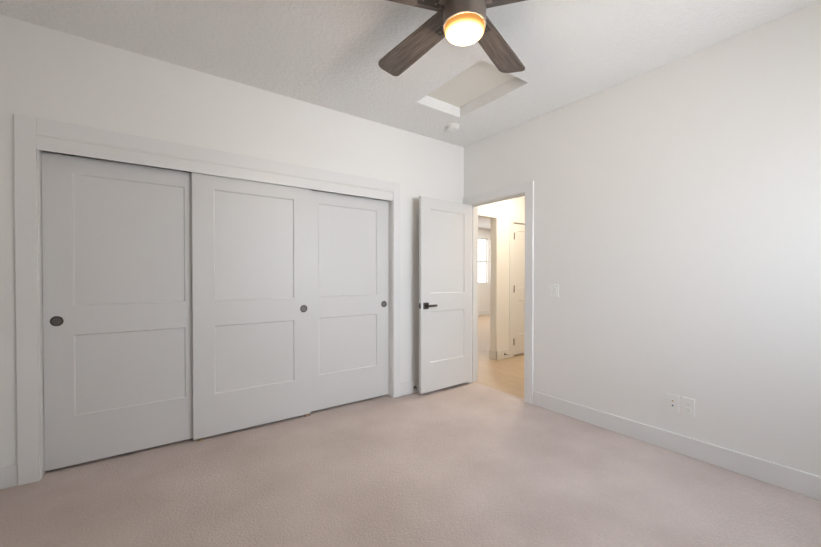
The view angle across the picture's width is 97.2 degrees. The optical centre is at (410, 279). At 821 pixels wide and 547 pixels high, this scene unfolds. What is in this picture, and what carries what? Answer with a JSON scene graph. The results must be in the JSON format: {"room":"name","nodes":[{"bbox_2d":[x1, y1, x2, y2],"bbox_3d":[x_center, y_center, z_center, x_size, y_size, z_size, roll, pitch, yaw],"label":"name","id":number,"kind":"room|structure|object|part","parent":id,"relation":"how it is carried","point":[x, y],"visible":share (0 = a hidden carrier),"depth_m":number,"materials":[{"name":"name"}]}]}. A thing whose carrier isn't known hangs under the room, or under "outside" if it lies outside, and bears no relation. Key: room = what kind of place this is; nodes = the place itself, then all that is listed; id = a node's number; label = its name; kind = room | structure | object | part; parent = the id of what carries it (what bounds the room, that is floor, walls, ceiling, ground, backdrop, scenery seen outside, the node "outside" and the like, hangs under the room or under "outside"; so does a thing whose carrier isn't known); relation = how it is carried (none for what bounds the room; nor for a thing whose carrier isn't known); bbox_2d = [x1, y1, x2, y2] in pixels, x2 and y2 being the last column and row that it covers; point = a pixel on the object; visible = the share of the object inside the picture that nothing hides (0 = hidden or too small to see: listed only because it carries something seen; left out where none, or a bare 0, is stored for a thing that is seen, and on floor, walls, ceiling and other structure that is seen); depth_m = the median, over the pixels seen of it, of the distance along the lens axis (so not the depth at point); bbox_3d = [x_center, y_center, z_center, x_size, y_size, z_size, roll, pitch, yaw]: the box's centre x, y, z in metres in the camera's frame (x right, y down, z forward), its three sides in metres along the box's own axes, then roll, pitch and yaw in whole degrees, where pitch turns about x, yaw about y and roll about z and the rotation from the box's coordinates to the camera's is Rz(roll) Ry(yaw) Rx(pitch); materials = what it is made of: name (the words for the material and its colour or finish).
{"room":"empty bedroom","nodes":[
{"label":"empty bedroom","id":0,"kind":"room"},
{"bbox_2d":[43,151,385,200],"bbox_3d":[-1.213,-0.173,3.514,3.840,2.740,0.720,0,1,-36],"label":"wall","id":1,"kind":"structure","parent":0,"point":[182,171],"depth_m":3.04,"materials":[{"name":"white paint"}]},
{"bbox_2d":[0,14,463,466],"bbox_3d":[-0.919,-0.170,3.208,3.960,2.740,0.120,0,1,-36],"label":"wall","id":2,"kind":"structure","parent":0,"point":[51,74],"depth_m":2.61,"materials":[{"name":"white paint"}]},
{"bbox_2d":[0,465,7,489],"bbox_3d":[-1.300,1.161,0.593,0.030,0.130,3.700,0,1,-36],"label":"baseboard","id":3,"kind":"structure","parent":2,"relation":"attached to","point":[3,469],"depth_m":2.10,"materials":[{"name":"white wood"}]},
{"bbox_2d":[41,152,192,470],"bbox_3d":[-1.921,0.179,2.509,0.890,2.015,0.038,0,1,-36],"label":"closet door","id":4,"kind":"structure","parent":2,"relation":"in","point":[117,305],"depth_m":2.44,"materials":[{"name":"white paint"}]},
{"bbox_2d":[14,113,399,485],"bbox_3d":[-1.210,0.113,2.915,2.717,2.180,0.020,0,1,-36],"label":"trim","id":5,"kind":"structure","parent":2,"relation":"attached to","point":[26,128],"depth_m":2.16,"materials":[{"name":"white wood"}]},
{"bbox_2d":[36,132,392,200],"bbox_3d":[-1.208,-0.838,2.910,2.540,0.098,0.023,0,1,-36],"label":"trim","id":6,"kind":"structure","parent":2,"relation":"attached to","point":[63,145],"depth_m":2.63,"materials":[{"name":"white wood"}]},
{"bbox_2d":[191,172,309,439],"bbox_3d":[-1.254,0.175,2.940,0.890,2.015,0.038,0,1,-36],"label":"closet door","id":7,"kind":"structure","parent":2,"relation":"in","point":[251,300],"depth_m":2.90,"materials":[{"name":"white paint"}]},
{"bbox_2d":[310,190,388,411],"bbox_3d":[-0.593,0.170,3.465,0.890,2.015,0.038,0,1,-36],"label":"closet door","id":8,"kind":"structure","parent":2,"relation":"in","point":[349,299],"depth_m":3.45,"materials":[{"name":"white paint"}]},
{"bbox_2d":[400,379,418,395],"bbox_3d":[0.260,1.128,3.987,0.910,0.130,0.014,0,1,-36],"label":"baseboard","id":9,"kind":"structure","parent":2,"relation":"attached to","point":[406,388],"depth_m":3.78,"materials":[{"name":"white wood"}]},
{"bbox_2d":[0,382,820,546],"bbox_3d":[-0.029,1.263,1.934,3.900,0.100,4.690,0,1,-36],"label":"floor carpet","id":10,"kind":"object","parent":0,"point":[472,464],"visible":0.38,"depth_m":2.07,"materials":[{"name":"beige carpet"}]},
{"bbox_2d":[0,0,820,228],"bbox_3d":[2.312,-1.630,6.261,12.790,0.120,9.020,0,1,-36],"label":"ceiling","id":11,"kind":"structure","parent":0,"point":[329,54],"depth_m":2.34,"materials":[{"name":"white paint"}]},
{"bbox_2d":[378,0,525,75],"bbox_3d":[0.232,-1.349,1.795,1.359,0.355,1.299,0,1,-36],"label":"ceiling fan","id":12,"kind":"object","parent":11,"relation":"hanging from","point":[461,22],"visible":1,"depth_m":1.91,"materials":[{"name":"brown wood"}]},
{"bbox_3d":[0.031,-1.332,2.062,0.164,0.011,0.630,12,-7,-36],"label":"blade","id":13,"kind":"part","parent":12,"relation":"part of","materials":[{"name":"brown wood"}]},
{"bbox_3d":[-0.102,-1.327,1.629,0.630,0.011,0.164,0,-9,-19],"label":"blade","id":14,"kind":"part","parent":12,"relation":"part of","materials":[{"name":"brown wood"}]},
{"bbox_3d":[0.484,-1.332,2.068,0.164,0.011,0.630,13,8,34],"label":"blade","id":15,"kind":"part","parent":12,"relation":"part of","materials":[{"name":"brown wood"}]},
{"bbox_3d":[0.630,-1.327,1.640,0.630,0.011,0.164,0,11,17],"label":"blade","id":16,"kind":"part","parent":12,"relation":"part of","materials":[{"name":"brown wood"}]},
{"bbox_2d":[446,123,459,130],"bbox_3d":[0.425,-1.524,3.621,0.132,0.039,0.132,0,1,-36],"label":"smoke detector","id":17,"kind":"object","parent":11,"relation":"attached to","point":[452,126],"visible":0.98,"depth_m":3.58,"materials":[{"name":"white plastic"}]},
{"bbox_2d":[427,60,515,107],"bbox_3d":[0.482,-1.654,2.976,0.600,0.048,0.840,0,1,-36],"label":"panel","id":18,"kind":"object","parent":11,"relation":"in","point":[480,78],"visible":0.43,"depth_m":3.02,"materials":[{"name":"white paint"}]},
{"bbox_2d":[475,315,523,398],"bbox_3d":[3.567,1.204,7.883,8.890,0.100,7.900,0,1,-36],"label":"floor","id":19,"kind":"structure","parent":0,"point":[506,375],"depth_m":4.79,"materials":[{"name":"brown wood"}]},
{"bbox_2d":[478,310,489,315],"bbox_3d":[1.422,1.056,10.826,8.730,0.140,0.014,0,1,-36],"label":"baseboard","id":20,"kind":"structure","parent":19,"relation":"on","point":[487,312],"depth_m":11.47,"materials":[{"name":"white wood"}]},
{"bbox_2d":[478,196,524,350],"bbox_3d":[3.991,-0.210,7.349,8.850,2.740,0.120,0,1,-36],"label":"wall","id":21,"kind":"structure","parent":0,"point":[493,294],"depth_m":5.32,"materials":[{"name":"white paint"}]},
{"bbox_2d":[478,238,486,283],"bbox_3d":[2.478,-0.608,11.678,5.940,1.450,0.040,0,1,-36],"label":"window","id":22,"kind":"structure","parent":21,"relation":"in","point":[481,257],"depth_m":11.56,"materials":[{"name":"white glass"}]},
{"bbox_3d":[2.481,-0.608,11.674,5.850,1.450,0.030,0,1,-36],"label":"far window sashes","id":23,"kind":"part","parent":22,"relation":"part of","materials":[{"name":"white glass"}]},
{"bbox_2d":[494,348,509,359],"bbox_3d":[1.371,1.109,5.404,0.299,0.140,0.034,0,1,-36],"label":"baseboard","id":24,"kind":"structure","parent":21,"relation":"attached to","point":[496,355],"depth_m":5.37,"materials":[{"name":"white wood"}]},
{"bbox_2d":[509,216,524,357],"bbox_3d":[1.849,0.102,5.796,0.955,2.145,0.140,0,1,-36],"label":"door frame","id":25,"kind":"structure","parent":21,"relation":"attached to","point":[517,220],"depth_m":5.49,"materials":[{"name":"white wood"}]},
{"bbox_2d":[514,223,524,353],"bbox_3d":[1.879,0.137,5.751,0.766,2.017,0.082,0,1,-36],"label":"hall door","id":26,"kind":"structure","parent":21,"relation":"in","point":[519,287],"depth_m":5.63,"materials":[{"name":"white wood"}]},
{"bbox_2d":[464,1,820,476],"bbox_3d":[1.799,-0.165,2.719,0.120,2.740,3.850,0,1,-36],"label":"wall","id":27,"kind":"structure","parent":0,"point":[677,227],"depth_m":2.46,"materials":[{"name":"white paint"}]},
{"bbox_2d":[419,196,471,393],"bbox_3d":[0.394,0.153,3.915,0.775,2.010,0.129,0,1,-38],"label":"entry door","id":28,"kind":"structure","parent":27,"relation":"in","point":[445,293],"depth_m":3.88,"materials":[{"name":"white paint"}]},
{"bbox_2d":[463,181,533,403],"bbox_3d":[0.954,0.121,3.895,0.160,2.145,0.950,0,1,-36],"label":"door frame","id":29,"kind":"structure","parent":27,"relation":"attached to","point":[527,188],"depth_m":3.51,"materials":[{"name":"white wood"}]},
{"bbox_2d":[547,284,558,296],"bbox_3d":[1.298,0.099,3.304,0.012,0.116,0.116,0,1,-36],"label":"switch plate","id":30,"kind":"object","parent":27,"relation":"attached to","point":[552,290],"visible":1,"depth_m":3.31,"materials":[{"name":"white plastic"}]},
{"bbox_2d":[667,393,678,412],"bbox_3d":[1.846,0.867,2.548,0.016,0.115,0.070,0,1,-36],"label":"outlet","id":31,"kind":"object","parent":27,"relation":"attached to","point":[672,402],"visible":1,"depth_m":2.55,"materials":[{"name":"white plastic"}]},
{"bbox_2d":[534,391,820,500],"bbox_3d":[1.984,1.143,2.360,0.014,0.130,2.730,0,1,-36],"label":"baseboard","id":32,"kind":"structure","parent":27,"relation":"attached to","point":[793,480],"depth_m":2.43,"materials":[{"name":"white wood"}]},
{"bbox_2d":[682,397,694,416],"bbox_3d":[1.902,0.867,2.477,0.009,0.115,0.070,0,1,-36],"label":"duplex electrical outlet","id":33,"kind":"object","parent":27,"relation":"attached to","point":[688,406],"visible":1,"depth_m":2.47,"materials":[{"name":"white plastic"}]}
]}

